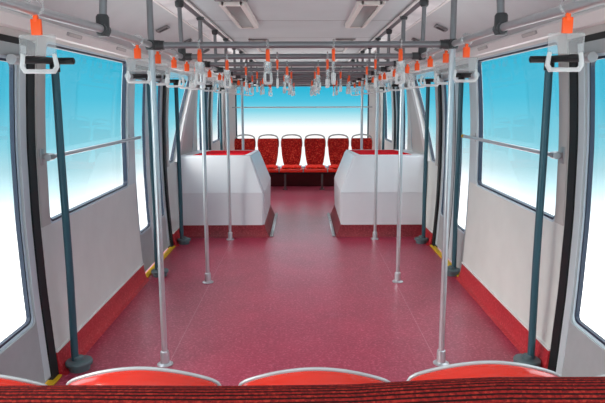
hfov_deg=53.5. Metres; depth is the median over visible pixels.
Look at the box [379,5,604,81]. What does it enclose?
trim
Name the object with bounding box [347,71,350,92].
strap
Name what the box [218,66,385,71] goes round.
crossbar
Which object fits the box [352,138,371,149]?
cushion
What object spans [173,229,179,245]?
baseboard
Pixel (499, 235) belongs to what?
wall
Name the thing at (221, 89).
pole
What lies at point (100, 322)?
baseboard
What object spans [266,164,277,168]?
seat cushion
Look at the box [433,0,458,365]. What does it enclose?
pole
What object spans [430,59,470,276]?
door
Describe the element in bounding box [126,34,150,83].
strap
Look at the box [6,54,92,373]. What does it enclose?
pole
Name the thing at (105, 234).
wall
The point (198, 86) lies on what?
pole
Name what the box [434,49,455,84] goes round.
strap
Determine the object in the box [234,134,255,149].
seat
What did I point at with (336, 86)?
strap
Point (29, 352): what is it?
door
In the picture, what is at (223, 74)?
strap
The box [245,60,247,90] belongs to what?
strap
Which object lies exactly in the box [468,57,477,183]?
trim
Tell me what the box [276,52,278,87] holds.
strap
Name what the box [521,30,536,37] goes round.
latch plate
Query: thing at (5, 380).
seat
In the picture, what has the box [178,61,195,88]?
strap
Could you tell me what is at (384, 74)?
strap
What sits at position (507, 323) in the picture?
baseboard
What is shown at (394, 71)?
strap
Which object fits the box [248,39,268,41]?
recessed light
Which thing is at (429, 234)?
baseboard
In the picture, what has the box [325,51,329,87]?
strap
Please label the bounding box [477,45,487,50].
latch plate
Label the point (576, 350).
door
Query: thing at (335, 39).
recessed light
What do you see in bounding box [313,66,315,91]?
strap
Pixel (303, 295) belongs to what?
floor
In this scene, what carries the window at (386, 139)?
in the wall at (499, 235)
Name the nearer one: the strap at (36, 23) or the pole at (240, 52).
the strap at (36, 23)
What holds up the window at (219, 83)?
in the wall at (105, 234)
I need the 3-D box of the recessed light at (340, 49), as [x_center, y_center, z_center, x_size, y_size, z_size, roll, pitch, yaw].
[0.453,-1.928,7.566,0.197,0.035,0.450,0,9,0]
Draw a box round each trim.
[0,7,223,81]
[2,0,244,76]
[35,35,50,227]
[127,59,135,184]
[166,68,169,166]
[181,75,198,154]
[228,80,373,84]
[269,174,334,185]
[360,0,604,76]
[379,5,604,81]
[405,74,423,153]
[434,67,438,165]
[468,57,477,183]
[554,34,568,225]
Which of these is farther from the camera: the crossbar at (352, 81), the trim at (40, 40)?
the crossbar at (352, 81)
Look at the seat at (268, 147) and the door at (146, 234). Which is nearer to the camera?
the door at (146, 234)
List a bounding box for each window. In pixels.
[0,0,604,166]
[40,41,141,223]
[169,69,190,162]
[213,81,220,142]
[383,80,391,142]
[413,68,434,162]
[461,40,564,221]
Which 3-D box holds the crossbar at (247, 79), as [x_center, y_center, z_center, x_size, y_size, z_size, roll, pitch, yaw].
[-0.006,-1.624,7.962,1.556,0.047,0.048,0,9,0]
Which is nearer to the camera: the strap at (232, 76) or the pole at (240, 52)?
the strap at (232, 76)
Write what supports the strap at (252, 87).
hanging from the crossbar at (370, 72)
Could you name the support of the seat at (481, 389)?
on the floor
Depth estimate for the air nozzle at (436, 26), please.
4.71 m
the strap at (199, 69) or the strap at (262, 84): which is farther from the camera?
the strap at (262, 84)
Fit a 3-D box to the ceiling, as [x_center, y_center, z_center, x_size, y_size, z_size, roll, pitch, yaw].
[-0.005,-1.544,5.030,1.600,0.040,11.130,0,9,0]
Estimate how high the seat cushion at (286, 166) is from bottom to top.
0.047 m
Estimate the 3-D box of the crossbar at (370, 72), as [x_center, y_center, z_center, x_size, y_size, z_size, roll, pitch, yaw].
[-0.005,-1.363,6.383,1.556,0.047,0.048,0,9,0]
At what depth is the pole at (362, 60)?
8.02 m
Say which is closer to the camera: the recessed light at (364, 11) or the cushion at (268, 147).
the recessed light at (364, 11)
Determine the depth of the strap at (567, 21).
1.92 m
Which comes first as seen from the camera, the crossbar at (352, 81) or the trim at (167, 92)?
the trim at (167, 92)
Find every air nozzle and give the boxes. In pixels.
[156,25,169,32]
[434,24,447,31]
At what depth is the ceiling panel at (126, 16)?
3.99 m
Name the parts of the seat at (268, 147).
grab handle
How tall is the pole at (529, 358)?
1.734 m
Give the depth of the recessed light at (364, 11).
4.46 m
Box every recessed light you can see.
[214,0,258,28]
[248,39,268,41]
[256,48,272,51]
[331,48,347,51]
[335,39,354,40]
[345,0,388,27]
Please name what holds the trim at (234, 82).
attached to the wall at (372, 96)
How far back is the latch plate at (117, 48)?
4.31 m
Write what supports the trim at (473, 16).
attached to the wall
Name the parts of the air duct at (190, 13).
edge rail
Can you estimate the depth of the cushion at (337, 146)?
10.57 m
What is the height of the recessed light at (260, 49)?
0.035 m
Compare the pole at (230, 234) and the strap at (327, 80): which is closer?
the strap at (327, 80)
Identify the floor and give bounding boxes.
[55,186,520,385]
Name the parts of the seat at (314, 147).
grab handle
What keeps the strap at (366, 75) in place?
hanging from the crossbar at (209, 63)
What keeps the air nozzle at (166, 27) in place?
attached to the wall
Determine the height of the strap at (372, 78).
0.238 m
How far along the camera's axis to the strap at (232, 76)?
6.77 m
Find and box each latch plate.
[67,32,81,39]
[116,47,125,51]
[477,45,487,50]
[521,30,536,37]
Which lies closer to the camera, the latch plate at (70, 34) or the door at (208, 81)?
the latch plate at (70, 34)
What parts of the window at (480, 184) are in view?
window guard rail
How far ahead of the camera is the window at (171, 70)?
6.89 m
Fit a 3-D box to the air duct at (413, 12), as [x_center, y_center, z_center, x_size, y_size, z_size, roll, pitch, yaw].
[0.844,-1.507,5.032,0.169,0.069,11.120,0,9,0]
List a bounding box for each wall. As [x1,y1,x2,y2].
[32,37,224,349]
[224,66,380,149]
[379,34,571,348]
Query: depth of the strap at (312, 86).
7.97 m
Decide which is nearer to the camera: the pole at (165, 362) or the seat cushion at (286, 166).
the pole at (165, 362)
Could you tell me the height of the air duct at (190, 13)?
0.069 m
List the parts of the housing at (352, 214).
panel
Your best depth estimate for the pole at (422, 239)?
6.31 m
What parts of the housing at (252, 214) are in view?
panel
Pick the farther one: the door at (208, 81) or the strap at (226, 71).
the door at (208, 81)
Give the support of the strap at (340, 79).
hanging from the crossbar at (220, 69)
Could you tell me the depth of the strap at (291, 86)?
5.58 m
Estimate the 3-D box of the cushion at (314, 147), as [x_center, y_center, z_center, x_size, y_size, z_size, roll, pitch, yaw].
[0.221,-0.884,10.589,0.343,0.455,0.142,0,9,0]
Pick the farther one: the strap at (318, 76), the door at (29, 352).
the strap at (318, 76)
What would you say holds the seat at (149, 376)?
on the floor
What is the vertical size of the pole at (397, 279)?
2.175 m
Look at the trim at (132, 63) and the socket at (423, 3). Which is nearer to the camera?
the socket at (423, 3)
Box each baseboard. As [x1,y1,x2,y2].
[56,265,149,374]
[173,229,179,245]
[426,228,432,244]
[456,264,549,368]
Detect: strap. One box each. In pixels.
[19,0,59,73]
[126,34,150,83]
[148,50,169,85]
[165,50,184,87]
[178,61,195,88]
[189,59,205,89]
[195,39,205,84]
[204,68,216,91]
[214,73,225,92]
[218,74,229,92]
[224,52,230,87]
[228,76,236,93]
[234,80,243,94]
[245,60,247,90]
[251,71,253,92]
[256,66,257,91]
[261,78,264,93]
[263,39,272,84]
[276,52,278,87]
[284,60,289,89]
[290,66,292,91]
[310,78,313,94]
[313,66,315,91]
[315,60,320,89]
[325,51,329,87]
[331,39,335,84]
[335,78,337,94]
[339,66,341,91]
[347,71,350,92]
[365,60,367,89]
[367,75,375,92]
[374,51,376,87]
[374,73,385,92]
[378,72,389,91]
[387,67,399,90]
[395,39,404,83]
[399,59,414,88]
[408,60,425,87]
[420,48,439,86]
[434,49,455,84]
[453,33,477,81]
[545,0,584,71]
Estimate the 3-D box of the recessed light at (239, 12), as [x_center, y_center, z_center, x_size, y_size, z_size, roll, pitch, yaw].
[-0.480,-1.444,4.666,0.220,0.035,1.360,0,9,0]
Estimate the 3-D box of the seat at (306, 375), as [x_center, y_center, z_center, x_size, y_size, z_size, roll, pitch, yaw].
[0.033,0.799,1.661,0.401,0.886,0.475,0,9,0]
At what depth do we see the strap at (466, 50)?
2.96 m
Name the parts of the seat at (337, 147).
grab handle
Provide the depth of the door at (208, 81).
8.97 m
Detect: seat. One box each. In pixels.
[0,374,45,385]
[0,377,604,402]
[66,366,221,385]
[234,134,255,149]
[238,367,389,385]
[257,134,279,171]
[280,134,303,171]
[304,134,327,171]
[327,134,348,171]
[351,134,372,149]
[406,360,561,380]
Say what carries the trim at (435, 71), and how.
attached to the wall at (499, 235)
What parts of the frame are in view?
leg, leg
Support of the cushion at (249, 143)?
on the seat at (249, 143)
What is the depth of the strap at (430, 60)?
3.75 m
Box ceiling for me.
[187,0,414,61]
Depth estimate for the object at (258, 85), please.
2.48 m
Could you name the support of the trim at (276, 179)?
attached to the wall at (372, 96)
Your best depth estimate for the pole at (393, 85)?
8.12 m
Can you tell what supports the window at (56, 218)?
in the wall at (105, 234)
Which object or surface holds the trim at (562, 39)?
attached to the wall at (499, 235)
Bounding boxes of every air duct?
[153,0,255,61]
[347,0,449,61]
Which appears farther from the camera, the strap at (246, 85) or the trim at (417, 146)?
the trim at (417, 146)
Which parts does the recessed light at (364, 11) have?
plate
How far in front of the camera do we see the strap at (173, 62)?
3.76 m
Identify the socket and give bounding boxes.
[175,0,183,7]
[212,29,217,34]
[420,0,428,6]
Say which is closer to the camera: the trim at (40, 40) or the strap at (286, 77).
the trim at (40, 40)
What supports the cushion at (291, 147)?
on the seat at (291, 148)
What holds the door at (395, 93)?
in the wall at (499, 235)
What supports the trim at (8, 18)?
attached to the wall
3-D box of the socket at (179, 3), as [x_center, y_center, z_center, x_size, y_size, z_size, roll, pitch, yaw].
[-0.809,-1.299,3.940,0.060,0.050,0.060,0,9,0]
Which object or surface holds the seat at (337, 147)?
on the frame
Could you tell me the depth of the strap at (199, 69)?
3.19 m
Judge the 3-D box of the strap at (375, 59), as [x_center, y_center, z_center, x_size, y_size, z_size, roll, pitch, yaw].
[0.487,-0.881,4.010,0.018,0.238,0.127,1,9,5]
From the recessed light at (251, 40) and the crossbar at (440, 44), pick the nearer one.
the crossbar at (440, 44)
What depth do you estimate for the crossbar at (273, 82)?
9.51 m
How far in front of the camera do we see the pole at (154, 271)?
5.09 m
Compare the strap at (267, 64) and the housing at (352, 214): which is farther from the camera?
the housing at (352, 214)
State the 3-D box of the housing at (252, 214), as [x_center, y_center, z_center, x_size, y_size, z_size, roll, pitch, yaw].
[-0.864,-0.166,7.384,1.058,0.916,1.454,0,9,0]
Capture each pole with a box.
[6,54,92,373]
[125,73,168,277]
[146,0,172,367]
[161,79,190,244]
[196,16,212,283]
[197,85,212,149]
[213,87,224,149]
[223,38,233,240]
[239,51,244,149]
[359,51,364,149]
[371,37,380,239]
[379,87,390,149]
[392,16,407,282]
[392,84,406,149]
[414,78,442,243]
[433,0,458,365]
[447,72,478,276]
[513,52,597,365]
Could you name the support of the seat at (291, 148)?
on the frame
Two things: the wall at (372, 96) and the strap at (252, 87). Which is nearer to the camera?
the strap at (252, 87)
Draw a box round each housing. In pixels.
[181,150,277,237]
[327,150,423,236]
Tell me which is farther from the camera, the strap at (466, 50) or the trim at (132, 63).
the trim at (132, 63)
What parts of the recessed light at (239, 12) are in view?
plate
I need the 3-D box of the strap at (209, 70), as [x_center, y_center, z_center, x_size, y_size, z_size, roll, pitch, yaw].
[-0.804,-1.073,5.192,0.127,0.238,0.021,0,9,0]
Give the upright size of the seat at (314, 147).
0.624 m
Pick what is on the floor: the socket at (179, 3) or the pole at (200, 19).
the pole at (200, 19)
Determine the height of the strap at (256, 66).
0.238 m
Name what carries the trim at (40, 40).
attached to the wall at (105, 234)
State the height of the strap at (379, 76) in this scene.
0.238 m
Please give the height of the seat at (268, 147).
0.624 m
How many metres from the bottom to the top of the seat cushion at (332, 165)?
0.047 m
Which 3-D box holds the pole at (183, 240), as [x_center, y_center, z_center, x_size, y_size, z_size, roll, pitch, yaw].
[-1.322,-0.375,6.160,0.158,1.734,0.482,3,10,16]
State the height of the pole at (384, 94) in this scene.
1.734 m
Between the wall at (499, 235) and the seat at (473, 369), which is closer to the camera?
the seat at (473, 369)
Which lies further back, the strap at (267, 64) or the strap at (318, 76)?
the strap at (318, 76)
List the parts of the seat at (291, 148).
grab handle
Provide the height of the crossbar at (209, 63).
0.047 m
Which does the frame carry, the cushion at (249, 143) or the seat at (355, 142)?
the seat at (355, 142)
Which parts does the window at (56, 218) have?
window guard rail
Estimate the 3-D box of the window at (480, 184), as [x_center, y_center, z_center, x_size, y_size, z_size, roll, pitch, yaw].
[1.382,-0.507,4.080,0.116,0.995,1.885,0,9,0]
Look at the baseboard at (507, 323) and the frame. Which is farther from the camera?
the frame
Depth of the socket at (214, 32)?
5.52 m
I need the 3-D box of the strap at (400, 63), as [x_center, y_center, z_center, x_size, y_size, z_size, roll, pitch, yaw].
[0.522,-0.748,3.201,0.022,0.238,0.127,-2,10,-12]
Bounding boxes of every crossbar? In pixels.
[159,40,444,49]
[184,52,418,59]
[207,61,396,66]
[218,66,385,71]
[231,71,372,75]
[237,75,364,78]
[246,78,358,80]
[249,80,355,82]
[253,82,346,84]
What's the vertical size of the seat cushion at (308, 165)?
0.047 m
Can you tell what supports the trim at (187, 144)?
attached to the wall at (105, 234)
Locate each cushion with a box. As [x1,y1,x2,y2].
[235,138,254,149]
[258,138,277,164]
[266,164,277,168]
[282,138,300,164]
[282,164,300,168]
[305,138,324,164]
[306,164,324,167]
[329,138,347,164]
[329,164,338,167]
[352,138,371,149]
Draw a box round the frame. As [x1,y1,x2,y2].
[268,169,335,189]
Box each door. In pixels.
[0,26,61,384]
[134,60,174,277]
[198,76,212,149]
[392,77,405,149]
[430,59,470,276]
[548,23,604,376]
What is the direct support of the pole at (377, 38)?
on the floor
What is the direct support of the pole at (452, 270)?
on the floor
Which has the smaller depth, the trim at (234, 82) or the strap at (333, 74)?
the strap at (333, 74)
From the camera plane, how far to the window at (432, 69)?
6.91 m
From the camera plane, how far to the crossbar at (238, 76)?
7.16 m

